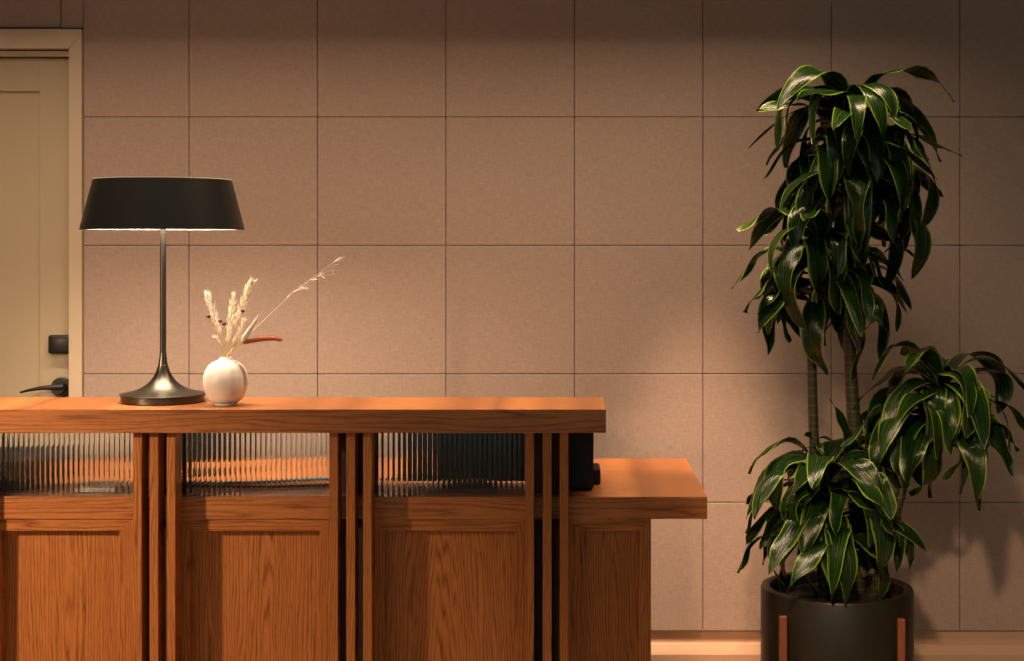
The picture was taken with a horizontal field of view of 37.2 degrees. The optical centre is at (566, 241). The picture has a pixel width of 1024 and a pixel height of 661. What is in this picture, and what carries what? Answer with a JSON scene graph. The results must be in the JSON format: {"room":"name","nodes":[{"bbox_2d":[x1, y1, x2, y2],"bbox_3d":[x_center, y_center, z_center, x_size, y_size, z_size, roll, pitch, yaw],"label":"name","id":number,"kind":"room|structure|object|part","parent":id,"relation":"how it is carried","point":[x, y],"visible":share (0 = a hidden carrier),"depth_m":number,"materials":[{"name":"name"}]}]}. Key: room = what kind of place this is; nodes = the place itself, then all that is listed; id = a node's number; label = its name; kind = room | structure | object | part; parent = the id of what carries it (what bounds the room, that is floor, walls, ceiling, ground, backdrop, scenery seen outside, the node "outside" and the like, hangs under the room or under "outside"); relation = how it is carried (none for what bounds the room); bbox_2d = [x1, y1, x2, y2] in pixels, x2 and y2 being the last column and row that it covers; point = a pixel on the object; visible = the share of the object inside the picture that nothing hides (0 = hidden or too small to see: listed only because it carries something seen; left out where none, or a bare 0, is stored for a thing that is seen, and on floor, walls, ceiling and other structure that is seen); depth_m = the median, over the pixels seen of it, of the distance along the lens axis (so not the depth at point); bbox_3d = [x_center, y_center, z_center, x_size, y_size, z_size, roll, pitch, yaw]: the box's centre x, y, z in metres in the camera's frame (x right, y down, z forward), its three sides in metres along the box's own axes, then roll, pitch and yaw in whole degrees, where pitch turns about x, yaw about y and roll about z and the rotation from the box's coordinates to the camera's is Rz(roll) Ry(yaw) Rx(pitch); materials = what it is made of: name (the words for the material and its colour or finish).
{"room":"lobby","nodes":[
{"label":"lobby","id":0,"kind":"room"},
{"bbox_2d":[0,58,68,58],"bbox_3d":[-0.400,-0.055,5.114,7.600,2.950,0.060,0,0,0],"label":"wall","id":1,"kind":"structure","parent":0,"point":[0,58],"depth_m":5.08,"materials":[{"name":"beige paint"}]},
{"bbox_2d":[0,0,1023,630],"bbox_3d":[-0.400,-0.055,5.034,7.600,2.950,0.100,0,0,0],"label":"wall","id":2,"kind":"structure","parent":0,"point":[516,198],"depth_m":4.98,"materials":[{"name":"tile"}]},
{"bbox_2d":[0,59,68,396],"bbox_3d":[-2.087,0.404,4.998,0.920,2.017,0.107,0,0,0],"label":"door","id":3,"kind":"structure","parent":2,"relation":"in","point":[34,93],"depth_m":5.02,"materials":[{"name":"beige wood"}]},
{"bbox_3d":[-1.708,0.479,4.978,0.152,0.066,0.067,0,0,0],"label":"lever handle","id":4,"kind":"part","parent":3,"relation":"part of","materials":[{"name":"black metal"}]},
{"bbox_2d":[0,51,68,57],"bbox_3d":[-2.092,-0.619,5.018,0.916,0.018,0.043,0,0,0],"label":"trim","id":5,"kind":"structure","parent":2,"relation":"attached to","point":[3,54],"depth_m":5.00,"materials":[{"name":"beige wood"}]},
{"bbox_2d":[0,29,84,396],"bbox_3d":[-2.090,0.362,5.007,1.005,2.117,0.074,0,0,0],"label":"trim","id":6,"kind":"structure","parent":2,"relation":"attached to","point":[71,40],"depth_m":4.97,"materials":[{"name":"beige wood"}]},
{"bbox_2d":[651,630,1023,660],"bbox_3d":[0.906,1.346,4.983,4.987,0.148,0.042,0,0,0],"label":"baseboard","id":7,"kind":"structure","parent":2,"relation":"attached to","point":[702,645],"depth_m":4.97,"materials":[{"name":"beige wood"}]},
{"bbox_3d":[-0.400,1.445,1.334,7.600,0.050,7.500,0,0,0],"label":"floor","id":8,"kind":"structure","parent":0,"visible":0},
{"bbox_2d":[0,397,706,660],"bbox_3d":[-0.939,0.926,4.337,2.622,0.987,0.813,0,0,0],"label":"reception desk","id":9,"kind":"object","parent":8,"relation":"on","point":[254,528],"visible":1,"depth_m":4.06,"materials":[{"name":"brown wood"}]},
{"bbox_3d":[-1.345,1.026,4.075,0.333,0.538,0.018,0,0,0],"label":"panel","id":10,"kind":"part","parent":9,"relation":"part of","materials":[{"name":"brown wood"}]},
{"bbox_3d":[-1.341,0.751,4.061,0.380,0.033,0.050,0,0,0],"label":"rail","id":11,"kind":"part","parent":9,"relation":"part of","materials":[{"name":"brown wood"}]},
{"bbox_3d":[-1.415,0.585,4.060,0.520,0.180,0.008,0,0,0],"label":"glass pane","id":12,"kind":"part","parent":9,"relation":"part of","materials":[{"name":"clear glass"}]},
{"bbox_3d":[-1.075,0.585,4.098,0.104,0.181,0.045,0,0,0],"label":"backing post","id":13,"kind":"part","parent":9,"relation":"part of","materials":[{"name":"brown wood"}]},
{"bbox_2d":[79,177,244,405],"bbox_3d":[-1.095,0.131,4.120,0.435,0.601,0.435,0,0,0],"label":"table lamp","id":14,"kind":"object","parent":9,"relation":"on","point":[162,204],"visible":0.98,"depth_m":3.97,"materials":[{"name":"black metal"}]},
{"bbox_3d":[-1.095,-0.101,4.120,0.435,0.135,0.435,0,0,0],"label":"lamp shade","id":15,"kind":"part","parent":14,"relation":"part of","materials":[{"name":"black metal"}]},
{"bbox_2d":[203,357,247,405],"bbox_3d":[-0.905,0.369,4.030,0.117,0.126,0.117,0,0,0],"label":"bud vase","id":16,"kind":"object","parent":9,"relation":"on","point":[225,380],"visible":1,"depth_m":3.99,"materials":[{"name":"white ceramic"}]},
{"bbox_2d":[203,290,222,352],"bbox_3d":[-0.924,0.259,4.016,0.077,0.279,0.034,0,0,-9],"label":"dried grass","id":17,"kind":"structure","parent":16,"relation":"in","point":[207,295],"depth_m":4.01,"materials":[{"name":"plant"}]},
{"bbox_2d":[206,315,223,357],"bbox_3d":[-0.921,0.295,4.023,0.068,0.207,0.012,0,0,-28],"label":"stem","id":18,"kind":"object","parent":16,"relation":"in","point":[207,316],"visible":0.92,"depth_m":4.01,"materials":[{"name":"plant"}]},
{"bbox_2d":[225,291,236,347],"bbox_3d":[-0.896,0.262,4.040,0.029,0.269,0.045,0,0,34],"label":"dried grass","id":19,"kind":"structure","parent":16,"relation":"in","point":[232,303],"depth_m":4.04,"materials":[{"name":"plant"}]},
{"bbox_2d":[227,316,246,356],"bbox_3d":[-0.883,0.296,4.031,0.070,0.202,0.022,0,0,-16],"label":"dried grass","id":20,"kind":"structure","parent":16,"relation":"in","point":[243,321],"depth_m":4.03,"materials":[{"name":"plant"}]},
{"bbox_2d":[228,337,247,357],"bbox_3d":[-0.884,0.319,4.032,0.083,0.159,0.020,0,0,13],"label":"dried grass","id":21,"kind":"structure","parent":16,"relation":"in","point":[235,344],"depth_m":4.03,"materials":[{"name":"plant"}]},
{"bbox_2d":[226,277,256,357],"bbox_3d":[-0.868,0.243,4.018,0.103,0.313,0.035,0,0,15],"label":"dried grass","id":22,"kind":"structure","parent":16,"relation":"in","point":[251,283],"depth_m":4.01,"materials":[{"name":"plant"}]},
{"bbox_3d":[-0.877,0.254,4.019,0.086,0.291,0.021,0,0,23],"label":"stem","id":23,"kind":"part","parent":22,"relation":"part of","materials":[{"name":"plant"}]},
{"bbox_2d":[227,311,262,357],"bbox_3d":[-0.865,0.290,4.018,0.124,0.218,0.024,0,0,13],"label":"grass","id":24,"kind":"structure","parent":16,"relation":"in","point":[246,334],"depth_m":4.01,"materials":[{"name":"plant"}]},
{"bbox_2d":[229,336,282,355],"bbox_3d":[-0.839,0.322,4.020,0.176,0.151,0.018,0,0,3],"label":"spike","id":25,"kind":"object","parent":16,"relation":"in","point":[261,338],"visible":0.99,"depth_m":4.01,"materials":[{"name":"plant"}]},
{"bbox_2d":[227,256,343,355],"bbox_3d":[-0.749,0.217,4.035,0.325,0.360,0.021,0,0,-2],"label":"stem","id":26,"kind":"object","parent":16,"relation":"in","point":[338,259],"visible":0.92,"depth_m":4.04,"materials":[{"name":"plant"}]},
{"bbox_3d":[-0.831,0.751,4.061,0.400,0.033,0.050,0,0,0],"label":"rail","id":27,"kind":"part","parent":9,"relation":"part of","materials":[{"name":"brown wood"}]},
{"bbox_3d":[-0.843,0.585,4.060,0.425,0.180,0.008,0,0,0],"label":"glass pane","id":28,"kind":"part","parent":9,"relation":"part of","materials":[{"name":"clear glass"}]},
{"bbox_3d":[-0.829,1.026,4.075,0.365,0.538,0.018,0,0,0],"label":"panel","id":29,"kind":"part","parent":9,"relation":"part of","materials":[{"name":"brown wood"}]},
{"bbox_2d":[0,397,605,432],"bbox_3d":[-1.075,0.463,4.083,2.351,0.062,0.306,0,0,0],"label":"countertop","id":30,"kind":"structure","parent":9,"relation":"on","point":[17,414],"depth_m":3.93,"materials":[{"name":"brown wood"}]},
{"bbox_3d":[-0.563,0.585,4.098,0.105,0.181,0.045,0,0,0],"label":"backing post","id":31,"kind":"part","parent":9,"relation":"part of","materials":[{"name":"brown wood"}]},
{"bbox_2d":[0,458,706,518],"bbox_3d":[-0.939,0.705,4.386,2.622,0.059,0.713,0,0,0],"label":"countertop","id":32,"kind":"structure","parent":9,"relation":"on","point":[629,488],"depth_m":4.03,"materials":[{"name":"brown wood"}]},
{"bbox_3d":[-0.312,0.751,4.061,0.403,0.033,0.050,0,0,0],"label":"rail","id":33,"kind":"part","parent":9,"relation":"part of","materials":[{"name":"brown wood"}]},
{"bbox_3d":[-0.319,0.585,4.060,0.425,0.180,0.008,0,0,0],"label":"glass pane","id":34,"kind":"part","parent":9,"relation":"part of","materials":[{"name":"clear glass"}]},
{"bbox_3d":[-0.312,1.026,4.075,0.364,0.538,0.018,0,0,0],"label":"panel","id":35,"kind":"part","parent":9,"relation":"part of","materials":[{"name":"brown wood"}]},
{"bbox_3d":[-0.051,0.585,4.098,0.107,0.181,0.045,0,0,0],"label":"backing post","id":36,"kind":"part","parent":9,"relation":"part of","materials":[{"name":"brown wood"}]},
{"bbox_2d":[568,433,593,488],"bbox_3d":[0.010,0.587,4.255,0.123,0.174,0.290,0,0,0],"label":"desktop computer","id":37,"kind":"object","parent":9,"relation":"on","point":[580,445],"visible":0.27,"depth_m":4.11,"materials":[{"name":"black plastic"}]},
{"bbox_2d":[594,463,600,484],"bbox_3d":[0.082,0.652,4.280,0.022,0.044,0.120,0,0,0],"label":"card terminal","id":38,"kind":"object","parent":9,"relation":"on","point":[597,473],"visible":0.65,"depth_m":4.22,"materials":[{"name":"black plastic"}]},
{"bbox_3d":[0.113,1.026,4.075,0.177,0.538,0.018,0,0,0],"label":"panel","id":39,"kind":"part","parent":9,"relation":"part of","materials":[{"name":"brown wood"}]},
{"bbox_3d":[0.113,0.751,4.061,0.219,0.033,0.050,0,0,0],"label":"rail","id":40,"kind":"part","parent":9,"relation":"part of","materials":[{"name":"brown wood"}]},
{"bbox_2d":[761,570,913,660],"bbox_3d":[0.789,1.163,4.450,0.442,0.314,0.442,0,0,0],"label":"planter","id":41,"kind":"object","parent":8,"relation":"on","point":[803,622],"depth_m":4.27,"materials":[{"name":"black ceramic"}]},
{"bbox_2d":[730,65,1023,660],"bbox_3d":[0.921,0.454,4.451,0.876,1.929,0.652,0,0,0],"label":"dracaena","id":42,"kind":"object","parent":8,"relation":"on","point":[839,610],"visible":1,"depth_m":4.34,"materials":[{"name":"plant"}]},
{"bbox_3d":[0.611,1.239,4.301,0.022,0.362,0.020,0,0,0],"label":"stand leg","id":43,"kind":"part","parent":42,"relation":"part of","materials":[{"name":"brown wood"}]},
{"bbox_3d":[0.939,1.239,4.272,0.022,0.362,0.020,0,0,0],"label":"stand leg","id":44,"kind":"part","parent":42,"relation":"part of","materials":[{"name":"brown wood"}]}
]}

